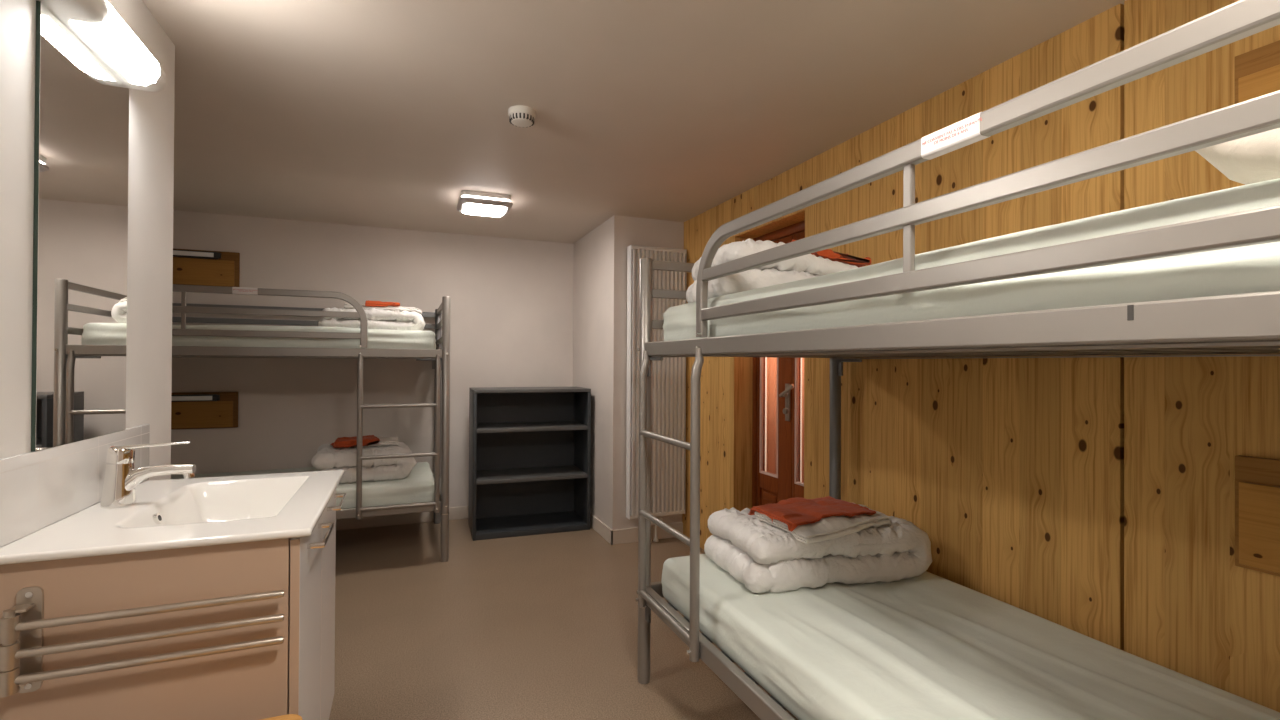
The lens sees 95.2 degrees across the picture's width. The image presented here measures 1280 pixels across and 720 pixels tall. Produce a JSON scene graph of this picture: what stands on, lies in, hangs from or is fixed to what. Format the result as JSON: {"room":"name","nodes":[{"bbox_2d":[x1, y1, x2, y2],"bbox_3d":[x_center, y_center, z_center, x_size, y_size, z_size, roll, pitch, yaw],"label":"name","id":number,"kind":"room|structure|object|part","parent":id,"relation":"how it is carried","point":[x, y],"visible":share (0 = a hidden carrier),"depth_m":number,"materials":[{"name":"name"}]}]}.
{"room":"hostel dormitory room","nodes":[
{"label":"hostel dormitory room","id":0,"kind":"room"},
{"bbox_2d":[0,0,174,547],"bbox_3d":[-1.350,0.102,-0.094,1.166,2.280,3.835,0,0,-22],"label":"wall","id":1,"kind":"structure","parent":0,"point":[151,114],"depth_m":1.61,"materials":[{"name":"paint"}]},
{"bbox_2d":[0,424,149,546],"bbox_3d":[-1.275,0.269,1.287,0.007,0.164,0.942,0,0,-22],"label":"backsplash","id":2,"kind":"structure","parent":1,"relation":"attached to","point":[39,489],"depth_m":1.26,"materials":[{"name":"white tile"}]},
{"bbox_2d":[31,1,128,451],"bbox_3d":[-1.309,-0.273,1.383,0.008,0.920,0.413,0,0,-22],"label":"mirror","id":3,"kind":"object","parent":1,"relation":"attached to","point":[80,224],"visible":1,"depth_m":1.33,"materials":[{"name":"silver mirror"}]},
{"bbox_2d":[37,0,165,91],"bbox_3d":[-1.258,-0.770,1.384,0.096,0.073,0.491,0,0,-22],"label":"lamp","id":4,"kind":"object","parent":1,"relation":"attached to","point":[95,23],"visible":1,"depth_m":1.36,"materials":[{"name":"white plastic"}]},
{"bbox_2d":[70,0,159,85],"bbox_3d":[-1.258,-0.766,1.419,0.070,0.067,0.307,0,0,-22],"label":"diffuser","id":5,"kind":"object","parent":4,"relation":"attached to","point":[109,37],"depth_m":1.39,"materials":[{"name":"white plastic"}]},
{"bbox_2d":[0,490,346,719],"bbox_3d":[-1.066,0.721,1.468,0.537,0.696,0.700,0,0,-22],"label":"vanity cabinet","id":6,"kind":"object","parent":1,"relation":"attached to","point":[296,675],"visible":0.7,"depth_m":1.16,"materials":[{"name":"beige laminate"}]},
{"bbox_2d":[0,586,283,697],"bbox_3d":[-0.932,0.512,1.119,0.433,0.190,0.047,0,0,-22],"label":"towel rail","id":7,"kind":"object","parent":6,"relation":"attached to","point":[22,650],"visible":1,"depth_m":1.07,"materials":[{"name":"silver metal"}]},
{"bbox_3d":[-1.114,0.514,1.047,0.030,0.143,0.038,0,0,-22],"label":"pivot rod","id":8,"kind":"part","parent":7,"relation":"part of","materials":[{"name":"silver metal"}]},
{"bbox_3d":[-1.115,0.511,1.068,0.036,0.190,0.005,0,0,-22],"label":"mounting plate","id":9,"kind":"part","parent":7,"relation":"part of","materials":[{"name":"silver metal"}]},
{"bbox_2d":[0,470,344,564],"bbox_3d":[-1.066,0.419,1.467,0.518,0.132,0.735,0,0,-22],"label":"washbasin","id":10,"kind":"object","parent":6,"relation":"in","point":[206,511],"visible":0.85,"depth_m":1.33,"materials":[{"name":"white ceramic"}]},
{"bbox_2d":[100,441,195,508],"bbox_3d":[-1.206,0.278,1.438,0.185,0.148,0.066,0,0,-22],"label":"tap","id":11,"kind":"object","parent":10,"relation":"on","point":[121,480],"visible":1,"depth_m":1.41,"materials":[{"name":"silver metal"}]},
{"bbox_3d":[-1.201,0.211,1.440,0.154,0.014,0.034,0,0,-22],"label":"lever","id":12,"kind":"part","parent":11,"relation":"part of","materials":[{"name":"silver metal"}]},
{"bbox_3d":[-1.197,0.292,1.441,0.161,0.067,0.049,0,0,-22],"label":"spout","id":13,"kind":"part","parent":11,"relation":"part of","materials":[{"name":"silver metal"}]},
{"bbox_3d":[-0.793,0.724,1.391,0.018,0.692,0.354,0,0,-22],"label":"door","id":14,"kind":"part","parent":6,"relation":"part of","materials":[{"name":"beige laminate"}]},
{"bbox_3d":[-0.772,0.422,1.413,0.037,0.012,0.185,0,0,-22],"label":"handle","id":15,"kind":"part","parent":6,"relation":"part of","materials":[{"name":"silver metal"}]},
{"bbox_3d":[-0.924,0.725,1.717,0.018,0.692,0.342,0,0,-22],"label":"door","id":16,"kind":"part","parent":6,"relation":"part of","materials":[{"name":"beige laminate"}]},
{"bbox_3d":[-0.906,0.424,1.747,0.037,0.012,0.185,0,0,-22],"label":"handle","id":17,"kind":"part","parent":6,"relation":"part of","materials":[{"name":"silver metal"}]},
{"bbox_2d":[171,210,573,507],"bbox_3d":[-1.240,0.133,4.842,5.438,2.280,0.150,0,0,-22],"label":"wall","id":18,"kind":"structure","parent":0,"point":[511,309],"depth_m":4.44,"materials":[{"name":"paint"}]},
{"bbox_2d":[171,392,238,429],"bbox_3d":[-3.158,0.346,3.969,0.720,0.250,0.033,0,0,-22],"label":"headboard","id":19,"kind":"object","parent":18,"relation":"attached to","point":[222,413],"visible":0.58,"depth_m":4.02,"materials":[{"name":"brown wood"}]},
{"bbox_2d":[171,394,219,401],"bbox_3d":[-3.150,0.259,3.945,0.516,0.046,0.042,0,0,-22],"label":"reading lamp","id":20,"kind":"object","parent":19,"relation":"attached to","point":[207,397],"visible":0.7,"depth_m":3.98,"materials":[{"name":"black plastic"}]},
{"bbox_2d":[171,396,211,400],"bbox_3d":[-3.156,0.259,3.928,0.472,0.030,0.012,0,0,-22],"label":"diffuser","id":21,"kind":"object","parent":20,"relation":"attached to","point":[173,398],"depth_m":3.97,"materials":[{"name":"white plastic"}]},
{"bbox_3d":[-3.154,0.373,3.959,0.668,0.180,0.012,0,0,-22],"label":"panel","id":22,"kind":"part","parent":19,"relation":"part of","materials":[{"name":"brown wood"}]},
{"bbox_2d":[173,248,239,286],"bbox_3d":[-3.153,-0.632,3.975,0.720,0.250,0.033,0,0,-22],"label":"headboard","id":23,"kind":"object","parent":18,"relation":"attached to","point":[225,271],"visible":0.44,"depth_m":4.03,"materials":[{"name":"brown wood"}]},
{"bbox_2d":[173,249,220,258],"bbox_3d":[-3.144,-0.724,3.950,0.516,0.046,0.042,0,0,-22],"label":"reading lamp","id":24,"kind":"object","parent":23,"relation":"attached to","point":[176,253],"visible":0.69,"depth_m":3.99,"materials":[{"name":"black plastic"}]},
{"bbox_2d":[173,250,213,256],"bbox_3d":[-3.151,-0.724,3.934,0.472,0.030,0.012,0,0,-22],"label":"diffuser","id":25,"kind":"object","parent":24,"relation":"attached to","point":[176,253],"depth_m":3.97,"materials":[{"name":"white plastic"}]},
{"bbox_2d":[336,506,468,529],"bbox_3d":[-2.066,1.217,4.417,3.202,0.098,0.014,0,0,-22],"label":"baseboard","id":26,"kind":"structure","parent":18,"relation":"attached to","point":[455,513],"depth_m":4.49,"materials":[{"name":"paint"}]},
{"bbox_2d":[329,518,797,719],"bbox_3d":[-0.027,1.311,1.806,5.438,0.100,6.780,0,0,-22],"label":"floor","id":27,"kind":"structure","parent":0,"point":[541,626],"depth_m":2.69,"materials":[{"name":"plastic"}]},
{"bbox_2d":[260,714,301,719],"bbox_3d":[-0.758,0.977,0.968,0.310,0.551,0.310,0,0,-22],"label":"stool","id":28,"kind":"object","parent":27,"relation":"on","point":[289,716],"visible":1,"depth_m":1.15,"materials":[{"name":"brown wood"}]},
{"bbox_2d":[172,284,450,561],"bbox_3d":[-2.324,0.428,3.732,2.052,1.666,1.017,0,0,-22],"label":"bunk bed","id":29,"kind":"object","parent":27,"relation":"on","point":[440,356],"visible":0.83,"depth_m":3.50,"materials":[{"name":"silver metal"}]},
{"bbox_3d":[-2.349,-0.243,3.237,1.525,0.329,0.026,0,0,-22],"label":"guard rail","id":30,"kind":"part","parent":29,"relation":"part of","materials":[{"name":"silver metal"}]},
{"bbox_3d":[-2.495,-0.041,4.167,1.950,0.058,0.065,0,0,-22],"label":"rail","id":31,"kind":"part","parent":29,"relation":"part of","materials":[{"name":"silver metal"}]},
{"bbox_2d":[171,462,433,508],"bbox_3d":[-2.334,0.838,3.751,1.902,0.168,0.889,0,0,-22],"label":"mattress","id":32,"kind":"object","parent":29,"relation":"on","point":[418,486],"visible":0.21,"depth_m":3.65,"materials":[{"name":"white fabric"}]},
{"bbox_2d":[311,442,416,482],"bbox_3d":[-1.814,0.664,3.873,0.607,0.215,0.470,0,0,-25],"label":"duvet","id":33,"kind":"object","parent":32,"relation":"on","point":[327,457],"visible":0.74,"depth_m":3.69,"materials":[{"name":"white fabric"}]},
{"bbox_2d":[362,437,398,447],"bbox_3d":[-1.823,0.549,3.931,0.371,0.047,0.252,0,0,-24],"label":"sheet","id":34,"kind":"object","parent":33,"relation":"on","point":[384,441],"visible":0.5,"depth_m":3.88,"materials":[{"name":"white fabric"}]},
{"bbox_2d":[330,435,379,447],"bbox_3d":[-1.875,0.533,3.847,0.284,0.053,0.210,1,0,-36],"label":"cloth","id":35,"kind":"object","parent":34,"relation":"on","point":[342,442],"visible":0.91,"depth_m":3.80,"materials":[{"name":"fabric"}]},
{"bbox_3d":[-2.500,-0.268,4.184,1.952,0.036,0.020,0,0,-22],"label":"guard rail","id":36,"kind":"part","parent":29,"relation":"part of","materials":[{"name":"grey metal"}]},
{"bbox_3d":[-2.500,-0.358,4.185,1.952,0.040,0.020,0,0,-22],"label":"guard rail","id":37,"kind":"part","parent":29,"relation":"part of","materials":[{"name":"grey metal"}]},
{"bbox_2d":[172,325,436,348],"bbox_3d":[-2.329,-0.119,3.756,1.900,0.166,0.887,0,0,-22],"label":"mattress","id":38,"kind":"object","parent":29,"relation":"on","point":[376,338],"visible":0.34,"depth_m":3.45,"materials":[{"name":"white fabric"}]},
{"bbox_2d":[318,307,425,330],"bbox_3d":[-1.765,-0.262,3.903,0.631,0.150,0.455,0,0,-20],"label":"duvet","id":39,"kind":"object","parent":38,"relation":"on","point":[376,318],"visible":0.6,"depth_m":3.73,"materials":[{"name":"white fabric"}]},
{"bbox_2d":[344,303,421,314],"bbox_3d":[-1.715,-0.336,3.926,0.468,0.060,0.276,0,0,-22],"label":"sheet","id":40,"kind":"object","parent":39,"relation":"on","point":[346,306],"visible":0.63,"depth_m":3.82,"materials":[{"name":"white fabric"}]},
{"bbox_2d":[365,300,399,306],"bbox_3d":[-1.712,-0.368,3.896,0.213,0.047,0.224,0,0,-23],"label":"cloth","id":41,"kind":"object","parent":40,"relation":"on","point":[367,303],"visible":0.92,"depth_m":3.79,"materials":[{"name":"fabric"}]},
{"bbox_3d":[-2.159,-0.044,3.332,1.950,0.058,0.065,0,0,-22],"label":"rail","id":42,"kind":"part","parent":29,"relation":"part of","materials":[{"name":"silver metal"}]},
{"bbox_3d":[-2.164,0.912,3.326,1.950,0.062,0.065,0,0,-22],"label":"rail","id":43,"kind":"part","parent":29,"relation":"part of","materials":[{"name":"silver metal"}]},
{"bbox_3d":[-1.576,0.437,4.553,0.050,1.665,0.050,0,0,-22],"label":"post","id":44,"kind":"part","parent":29,"relation":"part of","materials":[{"name":"grey metal"}]},
{"bbox_3d":[-1.399,-0.138,4.123,0.022,0.036,0.887,0,0,-22],"label":"rail","id":45,"kind":"part","parent":29,"relation":"part of","materials":[{"name":"silver metal"}]},
{"bbox_3d":[-1.398,-0.261,4.124,0.022,0.034,0.887,0,0,-22],"label":"rail","id":46,"kind":"part","parent":29,"relation":"part of","materials":[{"name":"silver metal"}]},
{"bbox_3d":[-1.397,-0.374,4.125,0.022,0.036,0.887,0,0,-22],"label":"rail","id":47,"kind":"part","parent":29,"relation":"part of","materials":[{"name":"silver metal"}]},
{"bbox_3d":[-1.227,0.433,3.686,0.050,1.665,0.050,0,0,-22],"label":"post","id":48,"kind":"part","parent":29,"relation":"part of","materials":[{"name":"silver metal"}]},
{"bbox_2d":[468,387,590,540],"bbox_3d":[-0.846,0.744,4.452,0.850,1.058,0.442,0,0,-20],"label":"bookshelf","id":49,"kind":"object","parent":27,"relation":"on","point":[530,447],"visible":1,"depth_m":4.58,"materials":[{"name":"black wood"}]},
{"bbox_3d":[-1.235,0.752,4.310,0.022,1.036,0.440,0,0,-20],"label":"panel","id":50,"kind":"part","parent":49,"relation":"part of","materials":[{"name":"black wood"}]},
{"bbox_3d":[-0.920,0.746,4.654,0.806,1.016,0.012,0,0,-20],"label":"panel","id":51,"kind":"part","parent":49,"relation":"part of","materials":[{"name":"black wood"}]},
{"bbox_3d":[-0.843,0.226,4.455,0.850,0.022,0.442,0,0,-20],"label":"panel","id":52,"kind":"part","parent":49,"relation":"part of","materials":[{"name":"black wood"}]},
{"bbox_3d":[-0.846,0.869,4.448,0.806,0.026,0.425,0,0,-20],"label":"shelf","id":53,"kind":"part","parent":49,"relation":"part of","materials":[{"name":"black wood"}]},
{"bbox_3d":[-0.847,1.252,4.445,0.806,0.042,0.426,0,0,-20],"label":"panel","id":54,"kind":"part","parent":49,"relation":"part of","materials":[{"name":"black wood"}]},
{"bbox_3d":[-0.844,0.507,4.450,0.806,0.026,0.425,0,0,-20],"label":"shelf","id":55,"kind":"part","parent":49,"relation":"part of","materials":[{"name":"black wood"}]},
{"bbox_3d":[-0.458,0.758,4.595,0.022,1.036,0.440,0,0,-20],"label":"panel","id":56,"kind":"part","parent":49,"relation":"part of","materials":[{"name":"black wood"}]},
{"bbox_2d":[635,0,1279,719],"bbox_3d":[0.813,0.431,1.548,1.017,1.666,2.052,0,0,-22],"label":"bunk bed","id":57,"kind":"object","parent":27,"relation":"on","point":[1247,324],"visible":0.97,"depth_m":0.98,"materials":[{"name":"silver metal"}]},
{"bbox_3d":[0.020,0.432,2.307,0.050,1.665,0.050,0,0,-22],"label":"post","id":58,"kind":"part","parent":57,"relation":"part of","materials":[{"name":"silver metal"}]},
{"bbox_3d":[0.456,-0.138,2.485,0.887,0.036,0.022,0,0,-22],"label":"rail","id":59,"kind":"part","parent":57,"relation":"part of","materials":[{"name":"silver metal"}]},
{"bbox_3d":[0.457,-0.261,2.485,0.887,0.034,0.022,0,0,-22],"label":"rail","id":60,"kind":"part","parent":57,"relation":"part of","materials":[{"name":"silver metal"}]},
{"bbox_3d":[0.458,-0.374,2.486,0.887,0.036,0.022,0,0,-22],"label":"rail","id":61,"kind":"part","parent":57,"relation":"part of","materials":[{"name":"silver metal"}]},
{"bbox_3d":[0.407,0.914,1.383,0.065,0.062,1.950,0,0,-22],"label":"rail","id":62,"kind":"part","parent":57,"relation":"part of","materials":[{"name":"silver metal"}]},
{"bbox_3d":[0.887,0.438,2.656,0.050,1.665,0.050,0,0,-22],"label":"post","id":63,"kind":"part","parent":57,"relation":"part of","materials":[{"name":"grey metal"}]},
{"bbox_3d":[0.412,-0.042,1.388,0.065,0.058,1.950,0,0,-22],"label":"rail","id":64,"kind":"part","parent":57,"relation":"part of","materials":[{"name":"silver metal"}]},
{"bbox_2d":[661,554,1279,719],"bbox_3d":[0.832,0.838,1.554,0.890,0.175,1.902,0,0,-22],"label":"mattress","id":65,"kind":"object","parent":57,"relation":"on","point":[926,646],"visible":0.75,"depth_m":1.51,"materials":[{"name":"white fabric"}]},
{"bbox_2d":[704,502,931,592],"bbox_3d":[0.646,0.660,2.156,0.743,0.212,0.433,0,0,-15],"label":"duvet","id":66,"kind":"object","parent":65,"relation":"on","point":[763,556],"visible":0.72,"depth_m":1.98,"materials":[{"name":"white fabric"}]},
{"bbox_2d":[755,511,890,543],"bbox_3d":[0.641,0.556,2.061,0.404,0.063,0.263,0,0,-29],"label":"sheet","id":67,"kind":"object","parent":66,"relation":"on","point":[832,527],"visible":0.48,"depth_m":1.95,"materials":[{"name":"white fabric"}]},
{"bbox_2d":[748,496,875,531],"bbox_3d":[0.611,0.535,2.083,0.388,0.046,0.244,0,0,-26],"label":"cloth","id":68,"kind":"object","parent":67,"relation":"on","point":[794,512],"visible":0.99,"depth_m":2.04,"materials":[{"name":"red cotton fabric"}]},
{"bbox_2d":[662,178,1279,340],"bbox_3d":[0.837,-0.123,1.560,0.890,0.180,1.904,0,0,-22],"label":"mattress","id":69,"kind":"object","parent":57,"relation":"on","point":[1251,268],"visible":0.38,"depth_m":0.90,"materials":[{"name":"white fabric"}]},
{"bbox_2d":[686,238,857,302],"bbox_3d":[0.551,-0.304,2.157,0.724,0.205,0.477,0,0,-10],"label":"duvet","id":70,"kind":"object","parent":69,"relation":"on","point":[809,265],"visible":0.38,"depth_m":1.92,"materials":[{"name":"white fabric"}]},
{"bbox_2d":[792,240,871,267],"bbox_3d":[0.644,-0.366,2.076,0.290,0.084,0.206,0,0,-2],"label":"cloth","id":71,"kind":"object","parent":70,"relation":"on","point":[831,255],"visible":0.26,"depth_m":1.98,"materials":[{"name":"fabric"}]},
{"bbox_2d":[1195,128,1279,184],"bbox_3d":[1.120,-0.302,0.813,0.620,0.166,0.350,0,0,-25],"label":"pillow","id":72,"kind":"object","parent":69,"relation":"on","point":[1255,158],"visible":0.34,"depth_m":0.80,"materials":[{"name":"fabric"}]},
{"bbox_3d":[0.476,-0.241,1.185,0.026,0.329,1.525,0,0,-22],"label":"guard rail","id":73,"kind":"part","parent":57,"relation":"part of","materials":[{"name":"silver metal"}]},
{"bbox_3d":[1.247,-0.036,1.724,0.065,0.058,1.950,0,0,-22],"label":"rail","id":74,"kind":"part","parent":57,"relation":"part of","materials":[{"name":"silver metal"}]},
{"bbox_2d":[142,0,1125,243],"bbox_3d":[-0.014,-1.079,1.820,5.438,0.120,6.780,0,0,-22],"label":"ceiling","id":75,"kind":"structure","parent":0,"point":[372,113],"depth_m":2.22,"materials":[{"name":"paint"}]},
{"bbox_2d":[457,190,512,216],"bbox_3d":[-0.977,-0.973,3.664,0.312,0.080,0.312,0,0,-22],"label":"ceiling lamp","id":76,"kind":"object","parent":75,"relation":"attached to","point":[470,202],"visible":1,"depth_m":3.56,"materials":[{"name":"white plastic"}]},
{"bbox_2d":[462,203,506,216],"bbox_3d":[-0.977,-0.937,3.664,0.251,0.008,0.251,0,0,-22],"label":"diffuser","id":77,"kind":"object","parent":76,"relation":"attached to","point":[483,209],"depth_m":3.62,"materials":[{"name":"white plastic"}]},
{"bbox_3d":[-0.977,-0.998,3.664,0.293,0.030,0.293,0,0,-22],"label":"plate","id":78,"kind":"part","parent":76,"relation":"part of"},
{"bbox_2d":[508,105,535,126],"bbox_3d":[-0.483,-0.991,2.389,0.110,0.053,0.110,0,0,-22],"label":"smoke detector","id":79,"kind":"object","parent":75,"relation":"attached to","point":[519,115],"visible":1,"depth_m":2.35,"materials":[{"name":"white plastic"}]},
{"bbox_2d":[573,215,801,529],"bbox_3d":[0.563,0.143,4.918,2.035,2.280,1.055,0,0,-22],"label":"wall column","id":80,"kind":"structure","parent":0,"point":[600,256],"depth_m":4.21,"materials":[{"name":"paint"}]},
{"bbox_2d":[590,512,682,544],"bbox_3d":[-0.140,1.228,4.616,0.550,0.098,1.055,0,0,-22],"label":"baseboard","id":81,"kind":"structure","parent":80,"relation":"attached to","point":[620,536],"depth_m":4.14,"materials":[{"name":"paint"}]},
{"bbox_2d":[626,245,686,542],"bbox_3d":[0.115,0.242,4.119,0.423,2.065,0.093,0,0,-22],"label":"radiator","id":82,"kind":"object","parent":80,"relation":"attached to","point":[668,461],"visible":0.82,"depth_m":4.08,"materials":[{"name":"metal"}]},
{"bbox_2d":[627,245,686,249],"bbox_3d":[0.122,-0.788,4.122,0.423,0.004,0.075,0,0,-22],"label":"grille","id":83,"kind":"object","parent":82,"relation":"attached to","point":[635,247],"depth_m":4.06,"materials":[{"name":"metal"}]},
{"bbox_2d":[682,0,1279,711],"bbox_3d":[1.369,0.128,1.804,0.132,2.280,5.325,0,0,-22],"label":"wall","id":84,"kind":"structure","parent":0,"point":[1092,497],"depth_m":1.80,"materials":[{"name":"brown wood"}]},
{"bbox_2d":[752,220,804,507],"bbox_3d":[0.839,0.233,3.328,0.115,2.083,0.921,0,0,-22],"label":"door","id":85,"kind":"structure","parent":84,"relation":"in","point":[767,488],"depth_m":3.38,"materials":[{"name":"red wood"}]},
{"bbox_2d":[766,357,776,473],"bbox_3d":[0.818,0.051,3.518,0.010,1.330,0.196,0,0,-22],"label":"door curtain","id":86,"kind":"object","parent":85,"relation":"hanging from","point":[771,361],"visible":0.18,"depth_m":3.55,"materials":[{"name":"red fabric"}]},
{"bbox_3d":[0.833,0.238,3.265,0.057,0.213,0.126,0,0,-22],"label":"handle","id":87,"kind":"part","parent":85,"relation":"part of","materials":[{"name":"silver metal"}]},
{"bbox_2d":[802,358,803,482],"bbox_3d":[0.952,0.050,3.186,0.010,1.330,0.220,0,0,-22],"label":"door curtain","id":88,"kind":"object","parent":85,"relation":"hanging from","point":[802,358],"visible":0.02,"depth_m":3.28,"materials":[{"name":"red fabric"}]},
{"bbox_2d":[1235,455,1279,576],"bbox_3d":[1.622,0.361,0.945,0.033,0.265,1.000,0,0,-22],"label":"shelf","id":89,"kind":"object","parent":84,"relation":"attached to","point":[1257,479],"visible":1,"depth_m":1.36,"materials":[{"name":"brown wood"}]},
{"bbox_3d":[1.612,0.386,0.941,0.012,0.195,0.976,0,0,-22],"label":"panel","id":90,"kind":"part","parent":89,"relation":"part of","materials":[{"name":"brown wood"}]},
{"bbox_2d":[1235,40,1279,103],"bbox_3d":[1.627,-0.603,0.951,0.033,0.265,1.000,0,0,-22],"label":"headboard","id":91,"kind":"object","parent":84,"relation":"attached to","point":[1257,71],"visible":0.45,"depth_m":1.37,"materials":[{"name":"brown wood"}]},
{"bbox_3d":[1.617,-0.578,0.947,0.012,0.195,0.976,0,0,-22],"label":"panel","id":92,"kind":"part","parent":91,"relation":"part of","materials":[{"name":"brown wood"}]}
]}

